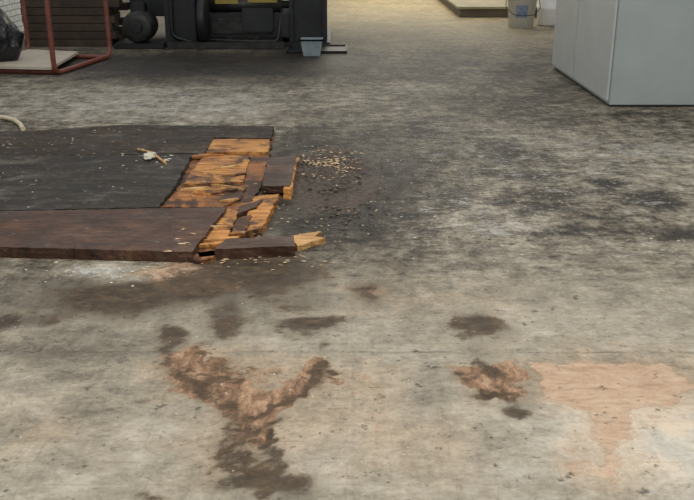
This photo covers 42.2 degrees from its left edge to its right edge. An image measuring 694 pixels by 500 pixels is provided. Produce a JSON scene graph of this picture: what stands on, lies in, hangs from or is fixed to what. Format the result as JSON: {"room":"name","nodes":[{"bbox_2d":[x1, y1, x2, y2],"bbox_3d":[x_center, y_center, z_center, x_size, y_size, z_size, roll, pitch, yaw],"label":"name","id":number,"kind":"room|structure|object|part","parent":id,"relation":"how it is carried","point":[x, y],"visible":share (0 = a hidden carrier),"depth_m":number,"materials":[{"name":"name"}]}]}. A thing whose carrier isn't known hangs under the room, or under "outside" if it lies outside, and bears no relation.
{"room":"industrial workshop","nodes":[
{"label":"industrial workshop","id":0,"kind":"room"},
{"bbox_2d":[0,0,23,31],"bbox_3d":[-4.950,-4.266,10.049,0.200,4.200,23.000,0,20,0],"label":"wall","id":1,"kind":"structure","parent":0,"point":[11,8],"depth_m":13.13,"materials":[{"name":"white paint"}]},
{"bbox_2d":[287,44,346,52],"bbox_3d":[-0.375,-2.568,11.486,0.750,0.030,0.650,0,20,0],"label":"drip tray","id":2,"kind":"object","parent":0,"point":[293,48],"depth_m":11.54,"materials":[{"name":"paint"}]},
{"bbox_2d":[0,0,693,499],"bbox_3d":[0.490,-2.314,10.828,11.380,0.001,23.140,0,20,0],"label":"floor","id":3,"kind":"structure","parent":0,"point":[73,444],"depth_m":3.76,"materials":[{"name":"grey concrete"}]},
{"bbox_2d":[0,115,24,130],"bbox_3d":[-2.952,-1.096,7.395,1.323,0.035,0.180,16,25,37],"label":"hose","id":4,"kind":"object","parent":3,"relation":"on","point":[4,117],"visible":0.96,"depth_m":7.21,"materials":[{"name":"beige rubber"}]},
{"bbox_2d":[0,0,111,74],"bbox_3d":[-3.482,-2.583,10.060,1.127,1.026,1.507,4,20,10],"label":"trolley","id":5,"kind":"object","parent":3,"relation":"on","point":[30,61],"visible":1,"depth_m":10.00,"materials":[{"name":"red metal"}]},
{"bbox_2d":[0,8,23,61],"bbox_3d":[-3.854,-2.406,9.921,0.534,0.615,0.458,0,20,0],"label":"bag","id":6,"kind":"object","parent":5,"relation":"on","point":[11,37],"visible":1,"depth_m":9.86,"materials":[{"name":"plastic"}]},
{"bbox_3d":[-3.587,-1.929,9.682,1.072,0.053,0.054,3,20,9],"label":"rail","id":7,"kind":"part","parent":5,"relation":"part of","materials":[{"name":"red metal"}]},
{"bbox_3d":[-3.385,-2.319,10.761,1.060,0.053,0.054,4,20,10],"label":"rail","id":8,"kind":"part","parent":5,"relation":"part of","materials":[{"name":"red metal"}]},
{"bbox_2d":[20,0,129,46],"bbox_3d":[-3.603,-3.145,12.106,1.327,0.695,0.910,0,20,0],"label":"wooden crate","id":9,"kind":"object","parent":3,"relation":"on","point":[75,23],"visible":0.82,"depth_m":11.70,"materials":[{"name":"brown wood"}]},
{"bbox_2d":[0,125,344,269],"bbox_3d":[-1.872,-0.418,5.453,3.252,0.083,3.393,-4,20,-10],"label":"wooden platform","id":10,"kind":"object","parent":3,"relation":"on","point":[132,193],"visible":1,"depth_m":5.17,"materials":[{"name":"wood"}]},
{"bbox_3d":[-2.316,-0.390,5.424,2.611,0.050,1.375,0,20,0],"label":"panel","id":11,"kind":"part","parent":10,"relation":"part of","materials":[{"name":"black wood"}]},
{"bbox_3d":[-1.931,-0.087,4.577,2.550,0.055,0.718,0,20,0],"label":"panel","id":12,"kind":"part","parent":10,"relation":"part of","materials":[{"name":"brown wood"}]},
{"bbox_3d":[-2.145,-0.773,6.494,3.223,0.045,0.969,-1,20,-3],"label":"panel","id":13,"kind":"part","parent":10,"relation":"part of","materials":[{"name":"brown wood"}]},
{"bbox_2d":[113,0,346,52],"bbox_3d":[-1.500,-3.578,11.972,3.000,1.600,2.250,0,20,0],"label":"machine","id":14,"kind":"object","parent":3,"relation":"on","point":[189,24],"visible":0.98,"depth_m":11.62,"materials":[{"name":"paint"}]},
{"bbox_3d":[-2.680,-2.918,11.705,0.400,0.400,0.500,0,20,0],"label":"motor","id":15,"kind":"part","parent":14,"relation":"part of","materials":[{"name":"metal"}]},
{"bbox_3d":[-2.650,-3.762,12.410,0.500,0.950,1.100,0,20,0],"label":"panel","id":16,"kind":"part","parent":14,"relation":"part of","materials":[{"name":"paint"}]},
{"bbox_3d":[-1.375,-2.913,11.691,0.750,0.200,0.070,0,20,0],"label":"plate","id":17,"kind":"part","parent":14,"relation":"part of","materials":[{"name":"metal"}]},
{"bbox_2d":[299,37,323,55],"bbox_3d":[-0.430,-2.486,11.010,0.300,0.200,0.250,0,20,0],"label":"plastic container","id":18,"kind":"object","parent":3,"relation":"on","point":[311,46],"visible":1,"depth_m":10.92,"materials":[{"name":"grey plastic"}]},
{"bbox_2d":[20,79,681,482],"bbox_3d":[0.075,-0.641,6.188,6.882,0.003,8.002,-10,22,-26],"label":"litter","id":19,"kind":"object","parent":3,"relation":"on","point":[403,79],"visible":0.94,"depth_m":4.26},
{"bbox_2d":[286,139,440,252],"bbox_3d":[0.084,-0.491,5.668,1.066,0.078,2.769,0,20,0],"label":"rubble pile","id":20,"kind":"object","parent":3,"relation":"on","point":[341,179],"visible":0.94,"depth_m":5.47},
{"bbox_2d":[439,0,537,16],"bbox_3d":[3.050,-4.777,17.386,2.300,0.180,4.050,0,20,0],"label":"concrete step","id":21,"kind":"structure","parent":3,"relation":"on","point":[462,8],"depth_m":15.55,"materials":[{"name":"beige concrete"}]},
{"bbox_2d":[506,0,540,27],"bbox_3d":[2.720,-3.751,13.998,0.543,0.550,0.511,0,20,0],"label":"bucket","id":22,"kind":"object","parent":3,"relation":"on","point":[521,13],"visible":1,"depth_m":13.87,"materials":[{"name":"plastic"}]},
{"bbox_3d":[2.720,-3.751,13.870,0.543,0.250,0.271,0,20,0],"label":"handle","id":23,"kind":"part","parent":22,"relation":"part of","materials":[{"name":"metal"}]},
{"bbox_2d":[537,0,556,25],"bbox_3d":[3.220,-3.882,14.227,0.420,0.640,0.420,0,20,0],"label":"drum","id":24,"kind":"object","parent":3,"relation":"on","point":[546,14],"visible":0.59,"depth_m":14.11,"materials":[{"name":"plastic"}]},
{"bbox_2d":[552,0,693,106],"bbox_3d":[2.997,-2.505,8.632,1.547,1.850,2.280,0,20,0],"label":"storage cabinet","id":25,"kind":"object","parent":3,"relation":"on","point":[624,53],"visible":1,"depth_m":7.80,"materials":[{"name":"grey metal"}]},
{"bbox_3d":[2.280,-2.730,9.227,0.020,1.770,0.968,0,20,0],"label":"door","id":26,"kind":"part","parent":25,"relation":"part of","materials":[{"name":"paint"}]},
{"bbox_3d":[2.280,-2.347,8.165,0.020,1.770,1.243,0,20,0],"label":"door","id":27,"kind":"part","parent":25,"relation":"part of","materials":[{"name":"paint"}]}
]}

